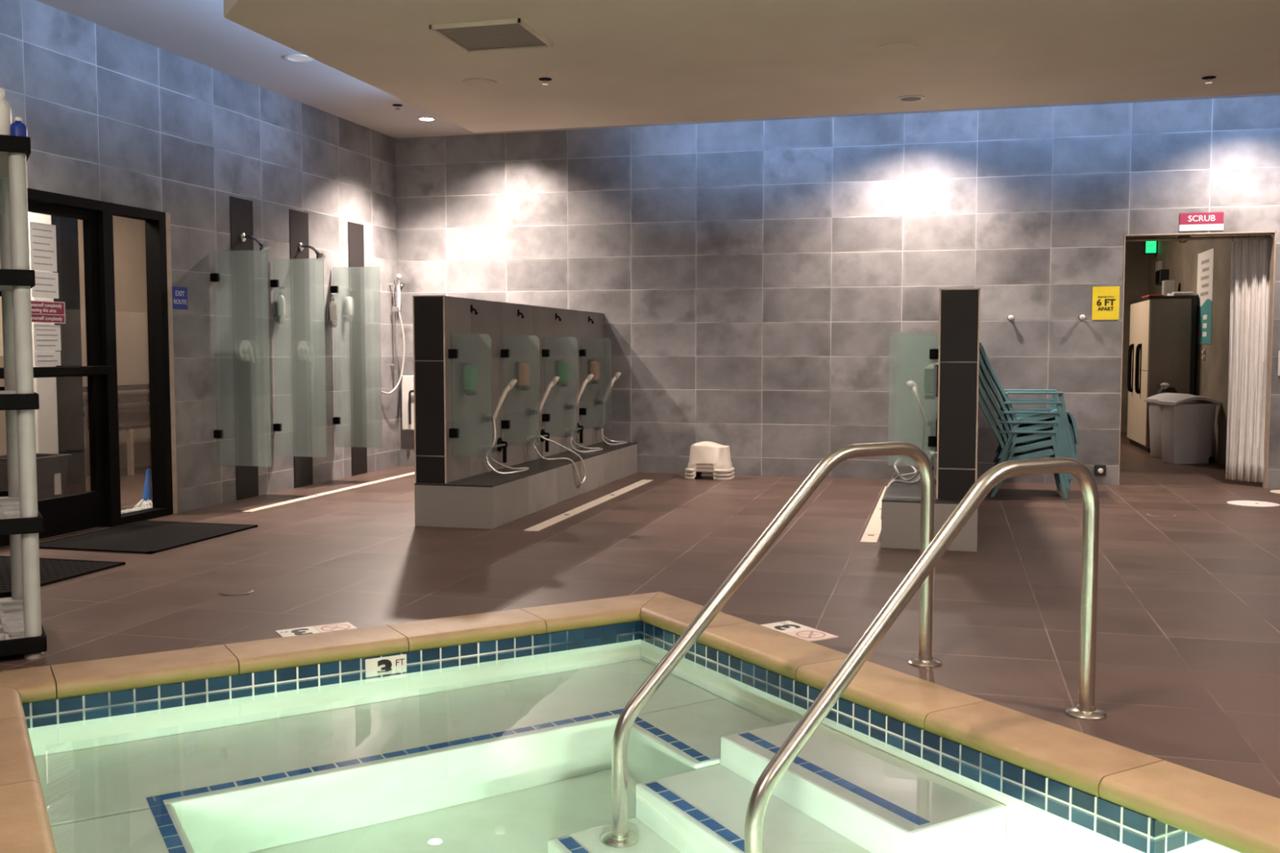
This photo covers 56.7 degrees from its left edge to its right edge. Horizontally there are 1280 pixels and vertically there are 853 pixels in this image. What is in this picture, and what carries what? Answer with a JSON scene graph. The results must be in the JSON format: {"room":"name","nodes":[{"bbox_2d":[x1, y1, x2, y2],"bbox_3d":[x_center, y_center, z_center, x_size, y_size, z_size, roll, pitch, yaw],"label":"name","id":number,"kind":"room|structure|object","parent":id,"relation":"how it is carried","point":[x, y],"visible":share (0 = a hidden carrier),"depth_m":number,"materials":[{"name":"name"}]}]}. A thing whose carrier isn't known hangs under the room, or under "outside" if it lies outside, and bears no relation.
{"room":"spa bathhouse","nodes":[
{"label":"spa bathhouse","id":0,"kind":"room"},
{"bbox_2d":[27,212,58,453],"bbox_3d":[-4.466,-0.778,8.708,0.220,2.700,0.210,1,4,14],"label":"column","id":1,"kind":"structure","parent":0,"point":[46,417],"depth_m":8.70,"materials":[{"name":"white plastic"}]},
{"bbox_2d":[51,215,85,495],"bbox_3d":[-4.338,-0.794,8.964,0.100,2.700,0.190,1,4,14],"label":"window","id":2,"kind":"structure","parent":0,"point":[69,392],"depth_m":8.95,"materials":[{"name":"glass"}]},
{"bbox_2d":[0,215,151,474],"bbox_3d":[-5.693,-0.765,8.514,0.100,2.700,8.700,1,4,14],"label":"wall","id":3,"kind":"structure","parent":0,"point":[129,233],"depth_m":11.36,"materials":[{"name":"beige paint"}]},
{"bbox_2d":[0,465,152,550],"bbox_3d":[-4.473,0.627,8.288,2.420,0.050,8.700,1,4,14],"label":"floor","id":4,"kind":"structure","parent":0,"point":[131,487],"depth_m":9.67,"materials":[{"name":"tile"}]},
{"bbox_2d":[0,453,71,499],"bbox_3d":[-4.210,0.406,8.133,0.410,0.410,0.410,1,4,14],"label":"waste bin","id":5,"kind":"object","parent":4,"relation":"on","point":[51,468],"visible":0.52,"depth_m":8.10,"materials":[{"name":"plastic"}]},
{"bbox_2d":[82,383,150,475],"bbox_3d":[-4.643,-0.001,11.396,0.440,0.805,1.500,1,4,14],"label":"bench","id":6,"kind":"object","parent":4,"relation":"on","point":[130,426],"visible":0.28,"depth_m":11.00,"materials":[{"name":"brown wood"}]},
{"bbox_2d":[120,469,152,514],"bbox_3d":[-3.534,0.462,8.164,0.205,0.287,0.652,1,4,14],"label":"mop","id":7,"kind":"object","parent":4,"relation":"on","point":[146,502],"visible":0.59,"depth_m":8.36,"materials":[{"name":"blue plastic"}]},
{"bbox_2d":[0,0,399,512],"bbox_3d":[-4.055,-0.789,5.212,0.120,3.170,13.340,1,4,14],"label":"wall","id":8,"kind":"structure","parent":0,"point":[108,115],"depth_m":8.48,"materials":[{"name":"tile"}]},
{"bbox_2d":[0,187,173,547],"bbox_3d":[-3.491,-0.368,7.237,0.175,2.070,1.885,1,4,14],"label":"door","id":9,"kind":"structure","parent":8,"relation":"in","point":[99,507],"depth_m":7.55,"materials":[{"name":"black metal"}]},
{"bbox_2d":[0,266,3,355],"bbox_3d":[-3.642,-0.811,6.728,0.003,0.820,0.480,1,4,14],"label":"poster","id":10,"kind":"object","parent":9,"relation":"attached to","point":[1,314],"visible":0.02,"depth_m":6.75,"materials":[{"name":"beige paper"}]},
{"bbox_2d":[29,221,57,271],"bbox_3d":[-3.552,-1.068,7.061,0.002,0.280,0.210,1,4,14],"label":"notice sheet","id":11,"kind":"object","parent":9,"relation":"attached to","point":[42,236],"visible":0.98,"depth_m":7.06,"materials":[{"name":"paper"}]},
{"bbox_2d":[31,271,58,298],"bbox_3d":[-3.551,-0.846,7.079,0.002,0.155,0.217,1,4,14],"label":"notice sheet","id":12,"kind":"object","parent":9,"relation":"attached to","point":[46,286],"visible":0.77,"depth_m":7.08,"materials":[{"name":"paper"}]},
{"bbox_2d":[33,324,61,351],"bbox_3d":[-3.550,-0.532,7.104,0.002,0.155,0.218,1,4,14],"label":"notice sheet","id":13,"kind":"object","parent":9,"relation":"attached to","point":[46,337],"visible":1,"depth_m":7.10,"materials":[{"name":"paper"}]},
{"bbox_2d":[34,351,61,365],"bbox_3d":[-3.551,-0.407,7.109,0.002,0.085,0.212,1,4,14],"label":"notice sheet","id":14,"kind":"object","parent":9,"relation":"attached to","point":[41,358],"visible":1,"depth_m":7.11,"materials":[{"name":"paper"}]},
{"bbox_2d":[31,300,65,323],"bbox_3d":[-3.565,-0.679,7.014,0.004,0.130,0.455,1,4,14],"label":"door sign","id":15,"kind":"object","parent":9,"relation":"attached to","point":[44,312],"visible":0.66,"depth_m":7.09,"materials":[{"name":"paper"}]},
{"bbox_2d":[165,212,177,514],"bbox_3d":[-3.232,-0.428,8.168,0.014,2.070,0.050,1,4,14],"label":"door frame","id":16,"kind":"structure","parent":8,"relation":"in","point":[167,215],"depth_m":8.16,"materials":[{"name":"metal"}]},
{"bbox_2d":[172,286,187,309],"bbox_3d":[-3.204,-0.894,8.256,0.005,0.154,0.168,1,4,14],"label":"exit sign","id":17,"kind":"object","parent":8,"relation":"attached to","point":[180,295],"visible":1,"depth_m":8.25,"materials":[{"name":"plastic"}]},
{"bbox_2d":[209,249,271,466],"bbox_3d":[-2.891,-0.490,8.595,0.455,1.560,0.044,1,4,14],"label":"screen","id":18,"kind":"object","parent":8,"relation":"attached to","point":[242,433],"visible":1,"depth_m":8.59,"materials":[{"name":"clear glass"}]},
{"bbox_2d":[230,195,258,500],"bbox_3d":[-3.010,-0.585,9.027,0.006,2.275,0.290,1,4,14],"label":"tile strip","id":19,"kind":"object","parent":8,"relation":"attached to","point":[241,210],"visible":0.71,"depth_m":9.00,"materials":[{"name":"black tile"}]},
{"bbox_2d":[240,232,270,250],"bbox_3d":[-2.900,-1.386,8.947,0.222,0.158,0.080,1,4,14],"label":"shower","id":20,"kind":"object","parent":19,"relation":"attached to","point":[243,237],"visible":0.94,"depth_m":8.94,"materials":[{"name":"silver metal"}]},
{"bbox_2d":[270,257,327,457],"bbox_3d":[-2.693,-0.539,9.361,0.455,1.560,0.044,1,4,14],"label":"screen","id":21,"kind":"object","parent":8,"relation":"attached to","point":[297,285],"visible":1,"depth_m":9.35,"materials":[{"name":"clear glass"}]},
{"bbox_2d":[288,208,313,488],"bbox_3d":[-2.805,-0.636,9.820,0.006,2.275,0.287,1,4,14],"label":"tile strip","id":22,"kind":"object","parent":8,"relation":"attached to","point":[299,220],"visible":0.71,"depth_m":9.80,"materials":[{"name":"black tile"}]},
{"bbox_2d":[297,242,325,258],"bbox_3d":[-2.692,-1.438,9.749,0.222,0.158,0.080,1,4,14],"label":"shower","id":23,"kind":"object","parent":22,"relation":"attached to","point":[300,246],"visible":0.93,"depth_m":9.74,"materials":[{"name":"silver metal"}]},
{"bbox_2d":[326,293,337,327],"bbox_3d":[-2.650,-1.004,10.237,0.085,0.295,0.065,1,4,14],"label":"pump bottle","id":24,"kind":"object","parent":8,"relation":"attached to","point":[332,308],"visible":1,"depth_m":10.22,"materials":[{"name":"white plastic"}]},
{"bbox_2d":[330,266,382,448],"bbox_3d":[-2.456,-0.598,10.276,0.455,1.560,0.044,1,4,14],"label":"screen","id":25,"kind":"object","parent":8,"relation":"attached to","point":[357,419],"visible":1,"depth_m":10.27,"materials":[{"name":"clear glass"}]},
{"bbox_2d":[347,222,367,475],"bbox_3d":[-2.562,-0.696,10.758,0.006,2.275,0.285,1,4,14],"label":"tile strip","id":26,"kind":"object","parent":8,"relation":"attached to","point":[355,231],"visible":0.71,"depth_m":10.74,"materials":[{"name":"black tile"}]},
{"bbox_2d":[381,274,404,394],"bbox_3d":[-2.356,-0.878,11.271,0.149,1.140,0.346,1,4,14],"label":"shower","id":27,"kind":"object","parent":8,"relation":"attached to","point":[399,286],"visible":0.91,"depth_m":11.35,"materials":[{"name":"silver metal"}]},
{"bbox_2d":[0,466,1279,799],"bbox_3d":[1.013,0.880,3.944,10.380,0.001,13.220,1,4,14],"label":"floor","id":28,"kind":"structure","parent":0,"point":[1188,651],"depth_m":5.75,"materials":[{"name":"tile"}]},
{"bbox_2d":[0,134,47,659],"bbox_3d":[-2.654,-0.109,4.588,0.524,1.892,0.994,-2,4,-30],"label":"shelving unit","id":29,"kind":"object","parent":28,"relation":"on","point":[22,631],"visible":1,"depth_m":4.32,"materials":[{"name":"grey plastic"}]},
{"bbox_2d":[0,87,11,135],"bbox_3d":[-2.323,-1.128,4.306,0.071,0.200,0.071,1,4,14],"label":"bottle","id":30,"kind":"object","parent":29,"relation":"on","point":[5,108],"visible":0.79,"depth_m":4.29,"materials":[{"name":"white plastic"}]},
{"bbox_2d":[10,116,27,136],"bbox_3d":[-2.268,-1.079,4.329,0.055,0.100,0.055,1,4,14],"label":"bottle","id":31,"kind":"object","parent":29,"relation":"on","point":[18,128],"visible":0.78,"depth_m":4.31,"materials":[{"name":"blue plastic"}]},
{"bbox_2d":[0,555,125,591],"bbox_3d":[-3.301,0.753,5.811,0.890,0.012,1.185,1,4,14],"label":"rubber mat","id":32,"kind":"object","parent":28,"relation":"on","point":[52,571],"visible":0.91,"depth_m":6.10,"materials":[{"name":"black rubber"}]},
{"bbox_2d":[39,520,257,554],"bbox_3d":[-2.990,0.664,7.205,0.835,0.012,1.055,1,4,14],"label":"rubber mat","id":33,"kind":"object","parent":28,"relation":"on","point":[147,537],"visible":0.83,"depth_m":7.14,"materials":[{"name":"black rubber"}]},
{"bbox_2d":[218,588,254,595],"bbox_3d":[-1.888,0.774,5.547,0.158,0.006,0.158,1,4,14],"label":"drain cover","id":34,"kind":"object","parent":28,"relation":"on","point":[233,592],"visible":1,"depth_m":5.53,"materials":[{"name":"metal"}]},
{"bbox_2d":[275,622,357,637],"bbox_3d":[-1.303,0.823,4.788,0.298,0.005,0.150,-2,4,-30],"label":"sign","id":35,"kind":"object","parent":28,"relation":"on","point":[340,626],"visible":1,"depth_m":4.79,"materials":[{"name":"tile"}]},
{"bbox_2d":[241,471,414,512],"bbox_3d":[-2.365,0.500,9.829,0.080,0.005,3.144,1,4,14],"label":"drain","id":36,"kind":"object","parent":28,"relation":"on","point":[413,473],"visible":0.93,"depth_m":9.36,"materials":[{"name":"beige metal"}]},
{"bbox_2d":[412,295,637,529],"bbox_3d":[-0.739,-0.204,9.283,0.540,1.481,3.645,1,4,14],"label":"wall","id":37,"kind":"structure","parent":28,"relation":"on","point":[451,491],"depth_m":7.93,"materials":[{"name":"tile"}]},
{"bbox_2d":[448,333,492,457],"bbox_3d":[-1.085,-0.200,7.591,0.285,0.786,0.044,1,4,14],"label":"divider","id":38,"kind":"object","parent":37,"relation":"attached to","point":[470,433],"visible":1,"depth_m":7.58,"materials":[{"name":"clear glass"}]},
{"bbox_2d":[485,378,528,474],"bbox_3d":[-0.943,-0.005,8.264,0.231,0.652,0.482,1,4,14],"label":"shower","id":39,"kind":"object","parent":37,"relation":"attached to","point":[501,444],"visible":0.85,"depth_m":8.19,"materials":[{"name":"silver metal"}]},
{"bbox_2d":[500,335,540,445],"bbox_3d":[-0.854,-0.258,8.484,0.285,0.786,0.044,1,4,14],"label":"divider","id":40,"kind":"object","parent":37,"relation":"attached to","point":[520,354],"visible":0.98,"depth_m":8.47,"materials":[{"name":"clear glass"}]},
{"bbox_2d":[533,376,586,484],"bbox_3d":[-0.640,0.032,9.177,0.363,0.842,0.429,1,4,14],"label":"shower","id":41,"kind":"object","parent":37,"relation":"attached to","point":[544,436],"visible":0.82,"depth_m":9.10,"materials":[{"name":"silver metal"}]},
{"bbox_2d":[542,337,577,436],"bbox_3d":[-0.631,-0.313,9.344,0.285,0.786,0.044,1,4,14],"label":"divider","id":42,"kind":"object","parent":37,"relation":"attached to","point":[559,354],"visible":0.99,"depth_m":9.34,"materials":[{"name":"clear glass"}]},
{"bbox_2d":[569,373,602,452],"bbox_3d":[-0.467,-0.117,10.040,0.262,0.656,0.477,1,4,14],"label":"shower","id":43,"kind":"object","parent":37,"relation":"on","point":[580,428],"visible":0.73,"depth_m":9.97,"materials":[{"name":"silver metal"}]},
{"bbox_2d":[578,337,611,429],"bbox_3d":[-0.386,-0.373,10.291,0.285,0.786,0.044,1,4,14],"label":"divider","id":44,"kind":"object","parent":37,"relation":"attached to","point":[595,353],"visible":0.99,"depth_m":10.28,"materials":[{"name":"clear glass"}]},
{"bbox_2d":[600,372,626,444],"bbox_3d":[-0.244,-0.171,10.878,0.273,0.656,0.479,1,4,14],"label":"shower","id":45,"kind":"object","parent":37,"relation":"attached to","point":[617,375],"visible":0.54,"depth_m":10.80,"materials":[{"name":"silver metal"}]},
{"bbox_2d":[524,480,653,531],"bbox_3d":[-0.309,0.560,8.892,0.093,0.005,3.014,1,4,14],"label":"drain","id":46,"kind":"object","parent":28,"relation":"on","point":[566,515],"visible":1,"depth_m":8.53,"materials":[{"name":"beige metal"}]},
{"bbox_2d":[0,591,1279,852],"bbox_3d":[0.672,1.553,1.910,3.150,1.107,6.870,-2,4,-30],"label":"pool","id":47,"kind":"object","parent":28,"relation":"in","point":[1153,797],"visible":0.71,"depth_m":4.00,"materials":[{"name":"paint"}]},
{"bbox_2d":[25,632,1239,852],"bbox_3d":[0.743,1.568,1.959,2.820,0.930,6.380,-2,4,-30],"label":"hot tub","id":48,"kind":"object","parent":47,"relation":"in","point":[506,752],"visible":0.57,"depth_m":3.42,"materials":[{"name":"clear liquid"}]},
{"bbox_2d":[612,441,942,751],"bbox_3d":[0.484,0.871,3.967,1.390,1.606,0.122,-2,4,-31],"label":"handrail","id":49,"kind":"object","parent":47,"relation":"attached to","point":[925,659],"visible":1,"depth_m":3.93,"materials":[{"name":"metal"}]},
{"bbox_2d":[744,457,1106,831],"bbox_3d":[0.840,0.909,3.364,1.390,1.606,0.122,-2,4,-31],"label":"handrail","id":50,"kind":"object","parent":47,"relation":"attached to","point":[1086,709],"visible":1,"depth_m":3.34,"materials":[{"name":"metal"}]},
{"bbox_2d":[684,467,734,479],"bbox_3d":[0.621,0.333,10.521,0.418,0.252,0.320,1,4,14],"label":"stool","id":51,"kind":"object","parent":28,"relation":"on","point":[699,470],"visible":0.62,"depth_m":10.40,"materials":[{"name":"beige plastic"}]},
{"bbox_2d":[684,463,734,476],"bbox_3d":[0.621,0.299,10.518,0.418,0.252,0.320,1,4,14],"label":"stool","id":52,"kind":"object","parent":51,"relation":"on","point":[703,466],"visible":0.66,"depth_m":10.39,"materials":[{"name":"beige plastic"}]},
{"bbox_2d":[684,441,734,472],"bbox_3d":[0.621,0.265,10.516,0.418,0.252,0.320,1,4,14],"label":"stool","id":53,"kind":"object","parent":52,"relation":"on","point":[717,455],"visible":0.92,"depth_m":10.40,"materials":[{"name":"beige plastic"}]},
{"bbox_2d":[760,620,838,641],"bbox_3d":[0.638,0.824,4.778,0.150,0.005,0.318,-2,4,-30],"label":"sign","id":54,"kind":"object","parent":28,"relation":"on","point":[805,633],"visible":0.99,"depth_m":4.76,"materials":[{"name":"tile"}]},
{"bbox_2d":[860,486,886,542],"bbox_3d":[1.714,0.591,8.407,0.096,0.005,2.944,1,4,14],"label":"drain","id":55,"kind":"object","parent":28,"relation":"on","point":[871,535],"visible":0.69,"depth_m":7.58,"materials":[{"name":"white metal"}]},
{"bbox_2d":[880,288,980,551],"bbox_3d":[2.106,-0.153,8.490,0.529,1.481,3.760,1,4,14],"label":"wall","id":56,"kind":"structure","parent":28,"relation":"on","point":[955,470],"depth_m":6.75,"materials":[{"name":"tile"}]},
{"bbox_2d":[880,418,937,519],"bbox_3d":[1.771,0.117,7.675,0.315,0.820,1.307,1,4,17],"label":"shower","id":57,"kind":"object","parent":56,"relation":"attached to","point":[905,481],"visible":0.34,"depth_m":7.60,"materials":[{"name":"silver metal"}]},
{"bbox_2d":[888,332,938,466],"bbox_3d":[1.605,-0.160,6.960,0.285,0.786,0.044,1,4,14],"label":"divider","id":58,"kind":"object","parent":56,"relation":"attached to","point":[913,357],"visible":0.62,"depth_m":6.95,"materials":[{"name":"clear glass"}]},
{"bbox_2d":[935,333,938,451],"bbox_3d":[1.837,-0.217,7.852,0.285,0.786,0.044,1,4,14],"label":"divider","id":59,"kind":"object","parent":56,"relation":"attached to","point":[937,334],"visible":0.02,"depth_m":7.82,"materials":[{"name":"clear glass"}]},
{"bbox_2d":[936,364,938,396],"bbox_3d":[1.777,-0.275,7.233,0.092,0.215,0.112,1,4,14],"label":"soap dispenser","id":60,"kind":"object","parent":56,"relation":"attached to","point":[937,364],"visible":0.04,"depth_m":7.17,"materials":[{"name":"plastic"}]},
{"bbox_2d":[977,394,1071,499],"bbox_3d":[2.984,0.086,9.355,0.748,0.894,0.616,1,4,14],"label":"chair","id":61,"kind":"object","parent":28,"relation":"on","point":[1051,451],"visible":0.61,"depth_m":9.08,"materials":[{"name":"teal plastic"}]},
{"bbox_2d":[978,380,1070,489],"bbox_3d":[2.997,0.011,9.347,0.748,0.894,0.616,1,4,14],"label":"chair","id":62,"kind":"object","parent":61,"relation":"on","point":[1019,447],"visible":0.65,"depth_m":9.07,"materials":[{"name":"teal plastic"}]},
{"bbox_2d":[978,365,1072,479],"bbox_3d":[3.010,-0.063,9.339,0.748,0.894,0.616,1,4,14],"label":"chair","id":63,"kind":"object","parent":61,"relation":"on","point":[1021,437],"visible":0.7,"depth_m":9.09,"materials":[{"name":"teal plastic"}]},
{"bbox_2d":[978,353,1076,464],"bbox_3d":[3.022,-0.137,9.331,0.748,0.894,0.616,1,4,14],"label":"chair","id":64,"kind":"object","parent":63,"relation":"on","point":[1028,427],"visible":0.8,"depth_m":9.08,"materials":[{"name":"teal plastic"}]},
{"bbox_2d":[979,342,1079,459],"bbox_3d":[3.035,-0.211,9.323,0.748,0.894,0.616,1,4,14],"label":"chair","id":65,"kind":"object","parent":64,"relation":"on","point":[1068,418],"visible":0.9,"depth_m":9.07,"materials":[{"name":"teal plastic"}]},
{"bbox_2d":[1146,512,1175,516],"bbox_3d":[3.592,0.606,8.166,0.180,0.006,0.180,1,4,14],"label":"drain cover","id":66,"kind":"object","parent":28,"relation":"on","point":[1157,514],"visible":1,"depth_m":8.14,"materials":[{"name":"metal"}]},
{"bbox_2d":[1226,500,1279,506],"bbox_3d":[4.528,0.568,8.755,0.348,0.006,0.348,1,4,14],"label":"drain cover","id":67,"kind":"object","parent":28,"relation":"on","point":[1242,503],"visible":1,"depth_m":8.71,"materials":[{"name":"white plastic"}]},
{"bbox_2d":[35,0,1279,138],"bbox_3d":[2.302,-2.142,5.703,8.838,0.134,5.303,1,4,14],"label":"ceiling","id":68,"kind":"structure","parent":0,"point":[608,62],"depth_m":6.90,"materials":[{"name":"paint"}]},
{"bbox_2d":[284,53,313,62],"bbox_3d":[-2.381,-2.570,8.269,0.195,0.008,0.195,1,4,14],"label":"recessed light","id":69,"kind":"object","parent":68,"relation":"in","point":[293,57],"visible":0.95,"depth_m":8.26,"materials":[{"name":"white plastic"}]},
{"bbox_2d":[417,116,435,120],"bbox_3d":[-1.878,-2.708,10.434,0.161,0.008,0.161,1,4,14],"label":"recessed light","id":70,"kind":"object","parent":68,"relation":"in","point":[423,118],"visible":1,"depth_m":10.43,"materials":[{"name":"white plastic"}]},
{"bbox_2d":[429,17,552,53],"bbox_3d":[-0.803,-2.126,6.460,0.510,0.022,0.524,1,4,14],"label":"ceiling vent","id":71,"kind":"object","parent":68,"relation":"in","point":[505,34],"visible":1,"depth_m":6.42,"materials":[{"name":"metal"}]},
{"bbox_2d":[538,77,551,84],"bbox_3d":[-0.601,-2.188,7.520,0.083,0.033,0.083,1,4,14],"label":"sprinkler","id":72,"kind":"object","parent":68,"relation":"attached to","point":[544,79],"visible":1,"depth_m":7.51,"materials":[{"name":"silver metal"}]},
{"bbox_2d":[897,94,924,101],"bbox_3d":[1.847,-2.237,8.082,0.182,0.008,0.182,1,4,14],"label":"recessed light","id":73,"kind":"object","parent":68,"relation":"in","point":[911,97],"visible":1,"depth_m":8.08,"materials":[{"name":"white plastic"}]},
{"bbox_2d":[1201,75,1216,83],"bbox_3d":[3.587,-2.186,7.477,0.083,0.033,0.083,1,4,14],"label":"sprinkler","id":74,"kind":"object","parent":68,"relation":"attached to","point":[1208,78],"visible":1,"depth_m":7.46,"materials":[{"name":"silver metal"}]},
{"bbox_2d":[395,95,1279,489],"bbox_3d":[2.681,-1.115,10.288,10.380,3.170,0.120,1,4,14],"label":"wall","id":75,"kind":"structure","parent":0,"point":[752,282],"depth_m":10.50,"materials":[{"name":"tile"}]},
{"bbox_2d":[401,375,413,430],"bbox_3d":[-2.100,-0.228,11.470,0.440,0.530,0.097,1,4,14],"label":"shower seat","id":76,"kind":"object","parent":75,"relation":"attached to","point":[407,381],"visible":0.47,"depth_m":11.49,"materials":[{"name":"white plastic"}]},
{"bbox_2d":[1093,464,1106,475],"bbox_3d":[3.879,0.368,9.993,0.090,0.088,0.034,1,4,14],"label":"wall outlet","id":77,"kind":"object","parent":75,"relation":"attached to","point":[1099,469],"visible":1,"depth_m":9.99,"materials":[{"name":"plastic"}]},
{"bbox_2d":[1092,286,1119,319],"bbox_3d":[3.895,-1.031,9.914,0.212,0.276,0.005,1,4,14],"label":"sign","id":78,"kind":"object","parent":75,"relation":"attached to","point":[1105,300],"visible":1,"depth_m":9.91,"materials":[{"name":"yellow"}]},
{"bbox_2d":[1118,231,1276,488],"bbox_3d":[4.592,-0.544,9.828,1.143,2.090,0.124,1,4,14],"label":"doorway","id":79,"kind":"structure","parent":75,"relation":"in","point":[1273,251],"depth_m":9.69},
{"bbox_2d":[1179,212,1223,231],"bbox_3d":[4.590,-1.676,9.692,0.331,0.146,0.007,1,4,14],"label":"room sign","id":80,"kind":"object","parent":75,"relation":"attached to","point":[1198,221],"visible":1,"depth_m":9.69,"materials":[{"name":"plastic"}]},
{"bbox_2d":[1277,351,1279,376],"bbox_3d":[5.179,-0.510,9.610,0.013,0.198,0.014,1,4,14],"label":"light switch","id":81,"kind":"object","parent":75,"relation":"attached to","point":[1278,371],"visible":1,"depth_m":9.60,"materials":[{"name":"white plastic"}]},
{"bbox_2d":[1120,236,1149,431],"bbox_3d":[5.848,-1.387,16.664,2.360,2.900,0.100,1,4,14],"label":"wall","id":82,"kind":"structure","parent":0,"point":[1136,264],"depth_m":16.34,"materials":[{"name":"brown paint"}]},
{"bbox_2d":[1119,431,1265,488],"bbox_3d":[4.962,0.304,13.338,2.360,0.050,6.980,1,4,14],"label":"floor","id":83,"kind":"structure","parent":0,"point":[1137,466],"depth_m":10.96,"materials":[{"name":"tile"}]},
{"bbox_2d":[1127,295,1196,453],"bbox_3d":[5.986,-0.613,13.727,0.542,1.730,1.422,1,4,14],"label":"storage cabinet","id":84,"kind":"object","parent":83,"relation":"on","point":[1162,349],"visible":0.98,"depth_m":13.06,"materials":[{"name":"beige plastic"}]},
{"bbox_2d":[1161,280,1175,295],"bbox_3d":[6.273,-1.617,14.071,0.130,0.230,0.130,1,4,14],"label":"storage box","id":85,"kind":"object","parent":84,"relation":"on","point":[1167,286],"visible":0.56,"depth_m":14.01,"materials":[{"name":"grey plastic"}]},
{"bbox_2d":[1167,291,1195,295],"bbox_3d":[6.020,-1.471,13.199,0.220,0.049,0.400,1,4,14],"label":"towel","id":86,"kind":"object","parent":84,"relation":"on","point":[1174,293],"visible":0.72,"depth_m":13.02,"materials":[{"name":"fabric"}]},
{"bbox_2d":[1144,392,1195,458],"bbox_3d":[5.655,-0.011,12.531,0.516,0.682,0.340,-1,4,-9],"label":"bin","id":87,"kind":"object","parent":83,"relation":"on","point":[1154,411],"visible":0.27,"depth_m":12.49,"materials":[{"name":"plastic"}]},
{"bbox_2d":[1155,382,1177,394],"bbox_3d":[5.739,-0.085,12.915,0.332,0.780,0.254,1,4,14],"label":"bag","id":88,"kind":"object","parent":87,"relation":"on","point":[1164,388],"visible":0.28,"depth_m":12.85,"materials":[{"name":"plastic"}]},
{"bbox_2d":[1155,395,1221,464],"bbox_3d":[5.527,0.025,11.956,0.516,0.682,0.340,-1,4,-9],"label":"bin","id":89,"kind":"object","parent":83,"relation":"on","point":[1187,428],"visible":1,"depth_m":11.83,"materials":[{"name":"plastic"}]},
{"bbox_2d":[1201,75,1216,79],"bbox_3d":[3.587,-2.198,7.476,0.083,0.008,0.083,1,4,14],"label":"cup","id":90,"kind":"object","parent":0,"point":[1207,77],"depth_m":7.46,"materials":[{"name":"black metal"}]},
{"bbox_2d":[1147,233,1271,466],"bbox_3d":[6.168,-1.153,12.995,0.100,2.900,6.860,1,4,14],"label":"wall","id":91,"kind":"structure","parent":0,"point":[1211,374],"depth_m":12.22,"materials":[{"name":"brown paint"}]},
{"bbox_2d":[1143,240,1157,254],"bbox_3d":[6.732,-2.373,15.622,0.160,0.200,0.069,1,4,14],"label":"exit light","id":92,"kind":"object","parent":91,"relation":"attached to","point":[1150,247],"visible":0.95,"depth_m":15.59,"materials":[{"name":"plastic"}]},
{"bbox_2d":[1155,261,1162,271],"bbox_3d":[6.706,-2.073,15.322,0.050,0.120,0.220,1,4,14],"label":"control panel","id":93,"kind":"object","parent":91,"relation":"attached to","point":[1158,265],"visible":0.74,"depth_m":15.22,"materials":[{"name":"grey plastic"}]},
{"bbox_2d":[1155,269,1168,284],"bbox_3d":[6.559,-1.875,14.896,0.115,0.180,0.300,1,4,14],"label":"wall speaker","id":94,"kind":"object","parent":91,"relation":"attached to","point":[1162,275],"visible":0.8,"depth_m":14.76,"materials":[{"name":"plastic"}]},
{"bbox_2d":[1155,271,1159,283],"bbox_3d":[6.506,-1.876,14.910,0.005,0.140,0.240,1,4,14],"label":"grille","id":95,"kind":"object","parent":94,"relation":"attached to","point":[1157,280],"depth_m":14.91,"materials":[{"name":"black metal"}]},
{"bbox_2d":[1125,235,1271,241],"bbox_3d":[4.687,-1.571,9.905,1.239,0.025,0.025,1,4,14],"label":"curtain rod","id":96,"kind":"object","parent":91,"relation":"attached to","point":[1268,236],"visible":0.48,"depth_m":9.90,"materials":[{"name":"silver metal"}]},
{"bbox_2d":[1225,235,1271,483],"bbox_3d":[5.080,-0.565,9.881,0.330,2.045,0.182,3,5,36],"label":"curtain","id":97,"kind":"object","parent":96,"relation":"hanging from","point":[1250,273],"visible":0.95,"depth_m":9.86,"materials":[{"name":"white fabric"}]},
{"bbox_2d":[1195,248,1213,344],"bbox_3d":[6.037,-1.378,12.683,0.006,0.990,0.800,1,4,14],"label":"poster","id":98,"kind":"object","parent":91,"relation":"attached to","point":[1206,259],"visible":0.96,"depth_m":12.65,"materials":[{"name":"paper"}]},
{"bbox_3d":[4.977,-2.669,13.206,2.360,0.100,6.860,1,4,14],"label":"ceiling","id":99,"kind":"structure","parent":0,"visible":0},
{"bbox_2d":[1176,235,1190,243],"bbox_3d":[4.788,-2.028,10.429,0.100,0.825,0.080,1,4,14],"label":"sensor","id":100,"kind":"object","parent":99,"relation":"attached to","point":[1184,241],"visible":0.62,"depth_m":10.42,"materials":[{"name":"brown paint"}]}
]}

